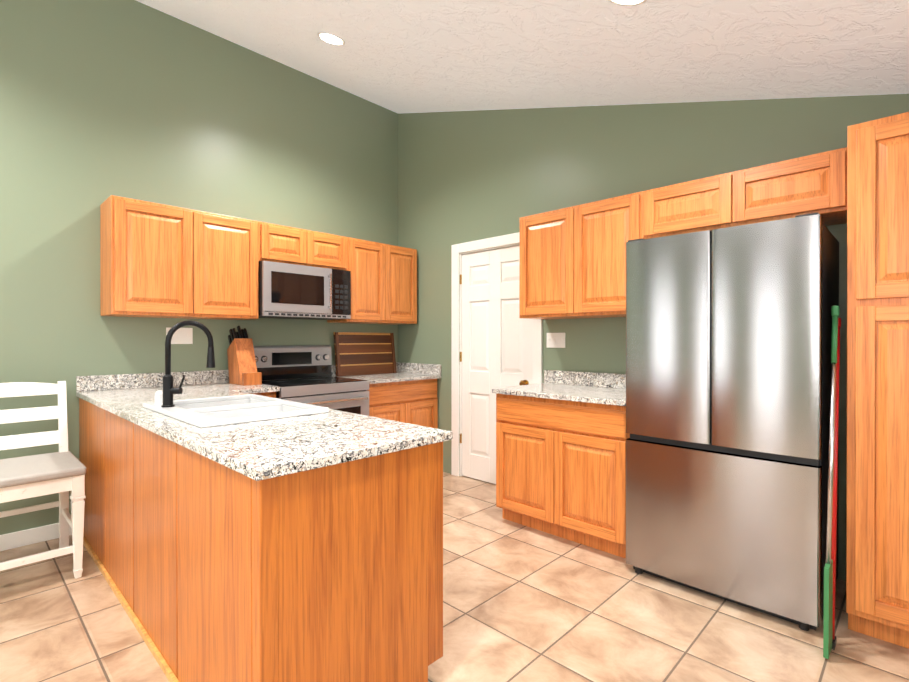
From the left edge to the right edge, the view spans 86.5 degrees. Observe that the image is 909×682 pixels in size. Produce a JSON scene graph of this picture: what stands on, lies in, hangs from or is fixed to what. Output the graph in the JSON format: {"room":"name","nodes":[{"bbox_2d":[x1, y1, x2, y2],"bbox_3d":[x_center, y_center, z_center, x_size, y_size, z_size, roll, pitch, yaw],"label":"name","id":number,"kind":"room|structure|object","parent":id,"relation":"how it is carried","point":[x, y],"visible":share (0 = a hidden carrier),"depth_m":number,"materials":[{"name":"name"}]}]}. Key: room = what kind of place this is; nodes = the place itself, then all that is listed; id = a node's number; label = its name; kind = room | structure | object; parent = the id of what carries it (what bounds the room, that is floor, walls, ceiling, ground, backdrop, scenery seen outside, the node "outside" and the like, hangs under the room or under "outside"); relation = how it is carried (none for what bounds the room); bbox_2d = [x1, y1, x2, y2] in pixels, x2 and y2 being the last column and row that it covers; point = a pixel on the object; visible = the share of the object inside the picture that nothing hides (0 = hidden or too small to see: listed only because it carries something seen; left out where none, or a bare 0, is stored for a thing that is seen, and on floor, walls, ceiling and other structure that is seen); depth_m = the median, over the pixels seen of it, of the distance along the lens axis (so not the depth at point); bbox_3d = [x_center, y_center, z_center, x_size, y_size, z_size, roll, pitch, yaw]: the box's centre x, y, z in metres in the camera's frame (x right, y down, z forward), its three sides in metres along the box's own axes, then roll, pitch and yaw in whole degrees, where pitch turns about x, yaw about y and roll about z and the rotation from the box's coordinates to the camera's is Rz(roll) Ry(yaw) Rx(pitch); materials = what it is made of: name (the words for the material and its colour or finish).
{"room":"kitchen","nodes":[
{"label":"kitchen","id":0,"kind":"room"},
{"bbox_2d":[0,0,397,534],"bbox_3d":[-2.928,-0.700,2.724,0.120,3.900,6.840,0,0,44],"label":"wall","id":1,"kind":"structure","parent":0,"point":[101,101],"depth_m":3.36,"materials":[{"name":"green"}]},
{"bbox_2d":[0,523,71,550],"bbox_3d":[-3.819,1.206,1.713,0.014,0.095,3.900,0,0,44],"label":"baseboard","id":2,"kind":"structure","parent":1,"relation":"attached to","point":[12,540],"depth_m":2.96,"materials":[{"name":"white paint"}]},
{"bbox_2d":[100,195,203,318],"bbox_3d":[-2.056,-0.537,3.290,0.340,0.740,0.524,0,0,44],"label":"upper cabinet","id":3,"kind":"object","parent":1,"relation":"attached to","point":[157,260],"depth_m":3.15,"materials":[{"name":"brown wood"}]},
{"bbox_2d":[166,328,192,343],"bbox_3d":[-2.025,-0.038,3.560,0.015,0.120,0.175,0,0,44],"label":"electrical outlet plate","id":4,"kind":"object","parent":1,"relation":"attached to","point":[182,336],"visible":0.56,"depth_m":3.58,"materials":[{"name":"white paint"}]},
{"bbox_2d":[204,212,263,319],"bbox_3d":[-1.776,-0.538,3.579,0.340,0.740,0.524,0,0,44],"label":"upper cabinet","id":5,"kind":"object","parent":1,"relation":"attached to","point":[233,246],"depth_m":3.51,"materials":[{"name":"brown wood"}]},
{"bbox_2d":[264,222,315,266],"bbox_3d":[-1.437,-0.760,3.929,0.340,0.297,0.451,0,0,44],"label":"upper cabinet","id":6,"kind":"object","parent":1,"relation":"attached to","point":[282,244],"depth_m":3.83,"materials":[{"name":"brown wood"}]},
{"bbox_2d":[259,261,350,319],"bbox_3d":[-1.289,-0.399,4.017,0.431,0.416,0.770,0,0,44],"label":"over-the-range microwave","id":7,"kind":"object","parent":6,"relation":"attached to","point":[290,291],"visible":0.98,"depth_m":3.86,"materials":[{"name":"silver metal"}]},
{"bbox_2d":[316,232,351,270],"bbox_3d":[-1.208,-0.761,4.165,0.340,0.297,0.451,0,0,44],"label":"upper cabinet","id":8,"kind":"object","parent":1,"relation":"attached to","point":[332,251],"depth_m":4.11,"materials":[{"name":"brown wood"}]},
{"bbox_2d":[327,238,391,323],"bbox_3d":[-0.888,-0.540,4.497,0.340,0.740,0.470,0,0,44],"label":"upper cabinet","id":9,"kind":"object","parent":1,"relation":"attached to","point":[371,273],"depth_m":4.39,"materials":[{"name":"brown wood"}]},
{"bbox_2d":[380,245,416,323],"bbox_3d":[-0.647,-0.541,4.747,0.340,0.740,0.469,0,0,44],"label":"upper cabinet","id":10,"kind":"object","parent":1,"relation":"attached to","point":[404,260],"depth_m":4.67,"materials":[{"name":"brown wood"}]},
{"bbox_2d":[0,472,908,681],"bbox_3d":[-1.088,1.305,0.950,5.240,0.100,6.840,0,0,44],"label":"floor","id":11,"kind":"structure","parent":0,"point":[522,603],"depth_m":2.12,"materials":[{"name":"tile"}]},
{"bbox_2d":[0,381,86,578],"bbox_3d":[-2.331,0.744,2.575,0.609,1.012,0.510,0,0,44],"label":"stool","id":12,"kind":"object","parent":11,"relation":"on","point":[62,471],"visible":1,"depth_m":2.62,"materials":[{"name":"wood"}]},
{"bbox_2d":[76,370,452,681],"bbox_3d":[-1.113,0.740,2.574,2.697,1.020,1.063,0,0,44],"label":"kitchen island","id":13,"kind":"object","parent":11,"relation":"on","point":[306,548],"depth_m":1.60,"materials":[{"name":"brown wood"}]},
{"bbox_2d":[161,320,215,406],"bbox_3d":[-1.269,0.104,2.320,0.086,0.408,0.239,0,0,44],"label":"faucet","id":14,"kind":"object","parent":13,"relation":"on","point":[169,390],"visible":1,"depth_m":2.26,"materials":[{"name":"black metal"}]},
{"bbox_2d":[143,394,328,427],"bbox_3d":[-1.067,0.420,2.321,0.820,0.223,0.555,0,0,44],"label":"sink","id":15,"kind":"object","parent":13,"relation":"in","point":[214,411],"visible":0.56,"depth_m":2.31,"materials":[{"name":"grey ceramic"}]},
{"bbox_2d":[155,390,162,403],"bbox_3d":[-1.444,0.275,2.362,0.040,0.065,0.040,0,0,44],"label":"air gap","id":16,"kind":"object","parent":15,"relation":"on","point":[158,396],"visible":0.88,"depth_m":2.35,"materials":[{"name":"white"}]},
{"bbox_2d":[227,326,261,385],"bbox_3d":[-1.622,0.103,3.703,0.360,0.446,0.134,0,0,44],"label":"knife block","id":17,"kind":"object","parent":13,"relation":"on","point":[242,367],"visible":1,"depth_m":3.66,"materials":[{"name":"brown wood"}]},
{"bbox_2d":[253,345,368,415],"bbox_3d":[-1.175,0.643,3.909,0.718,1.208,0.760,0,0,44],"label":"range","id":18,"kind":"object","parent":11,"relation":"on","point":[300,373],"visible":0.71,"depth_m":3.93,"materials":[{"name":"silver metal"}]},
{"bbox_2d":[332,362,440,428],"bbox_3d":[-0.650,0.735,4.523,0.652,1.020,0.840,0,0,44],"label":"base cabinet","id":19,"kind":"object","parent":11,"relation":"on","point":[406,393],"visible":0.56,"depth_m":4.39,"materials":[{"name":"brown wood"}]},
{"bbox_2d":[333,332,396,375],"bbox_3d":[-0.854,0.121,4.685,0.087,0.404,0.680,0,0,44],"label":"board","id":20,"kind":"object","parent":19,"relation":"on","point":[363,353],"visible":1,"depth_m":4.66,"materials":[{"name":"brown wood"}]},
{"bbox_2d":[492,370,629,557],"bbox_3d":[0.830,0.739,3.223,0.963,1.020,0.657,0,0,44],"label":"base cabinet","id":21,"kind":"object","parent":11,"relation":"on","point":[562,437],"visible":0.83,"depth_m":2.99,"materials":[{"name":"brown wood"}]},
{"bbox_2d":[626,212,838,630],"bbox_3d":[1.460,0.353,2.561,0.850,1.795,0.677,0,0,44],"label":"fridge","id":22,"kind":"object","parent":11,"relation":"on","point":[728,356],"visible":1,"depth_m":2.25,"materials":[{"name":"silver metal"}]},
{"bbox_2d":[823,306,840,658],"bbox_3d":[1.563,0.551,1.999,0.029,1.403,0.319,0,0,44],"label":"mop","id":23,"kind":"object","parent":11,"relation":"on","point":[829,640],"visible":1,"depth_m":2.00,"materials":[{"name":"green plastic"}]},
{"bbox_2d":[846,112,908,648],"bbox_3d":[2.083,0.172,2.037,0.618,2.160,0.616,0,0,44],"label":"pantry cabinet","id":24,"kind":"object","parent":11,"relation":"on","point":[877,551],"visible":1,"depth_m":1.97,"materials":[{"name":"brown wood"}]},
{"bbox_2d":[136,0,908,113],"bbox_3d":[-1.088,-1.690,0.941,5.240,1.722,6.840,0,0,44],"label":"ceiling","id":25,"kind":"structure","parent":0,"point":[409,56],"depth_m":2.68,"materials":[{"name":"white paint"}]},
{"bbox_2d":[317,32,344,45],"bbox_3d":[-0.838,-2.054,3.285,0.183,0.057,0.190,0,0,44],"label":"recessed light","id":26,"kind":"object","parent":25,"relation":"in","point":[330,38],"visible":1,"depth_m":3.27,"materials":[{"name":"white paint"}]},
{"bbox_2d":[608,0,646,5],"bbox_3d":[0.718,-1.450,2.018,0.183,0.057,0.190,0,0,44],"label":"recessed light","id":27,"kind":"object","parent":25,"relation":"in","point":[628,2],"visible":1,"depth_m":2.08,"materials":[{"name":"white paint"}]},
{"bbox_2d":[398,94,908,580],"bbox_3d":[1.291,-0.702,3.317,5.120,3.900,0.120,0,0,44],"label":"wall","id":28,"kind":"structure","parent":0,"point":[466,176],"depth_m":3.64,"materials":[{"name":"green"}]},
{"bbox_2d":[451,232,542,483],"bbox_3d":[0.363,0.178,4.180,0.990,2.135,0.174,0,0,44],"label":"door","id":29,"kind":"structure","parent":28,"relation":"attached to","point":[501,343],"depth_m":4.24,"materials":[{"name":"white paint"}]},
{"bbox_2d":[547,333,564,347],"bbox_3d":[0.778,-0.005,3.720,0.165,0.115,0.015,0,0,44],"label":"switch plate","id":30,"kind":"object","parent":28,"relation":"attached to","point":[555,340],"visible":1,"depth_m":3.72,"materials":[{"name":"white paint"}]},
{"bbox_2d":[519,147,846,319],"bbox_3d":[1.265,-0.536,3.010,1.890,0.740,0.351,0,0,44],"label":"upper cabinet","id":31,"kind":"object","parent":28,"relation":"attached to","point":[572,262],"visible":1,"depth_m":2.95,"materials":[{"name":"brown wood"}]}
]}

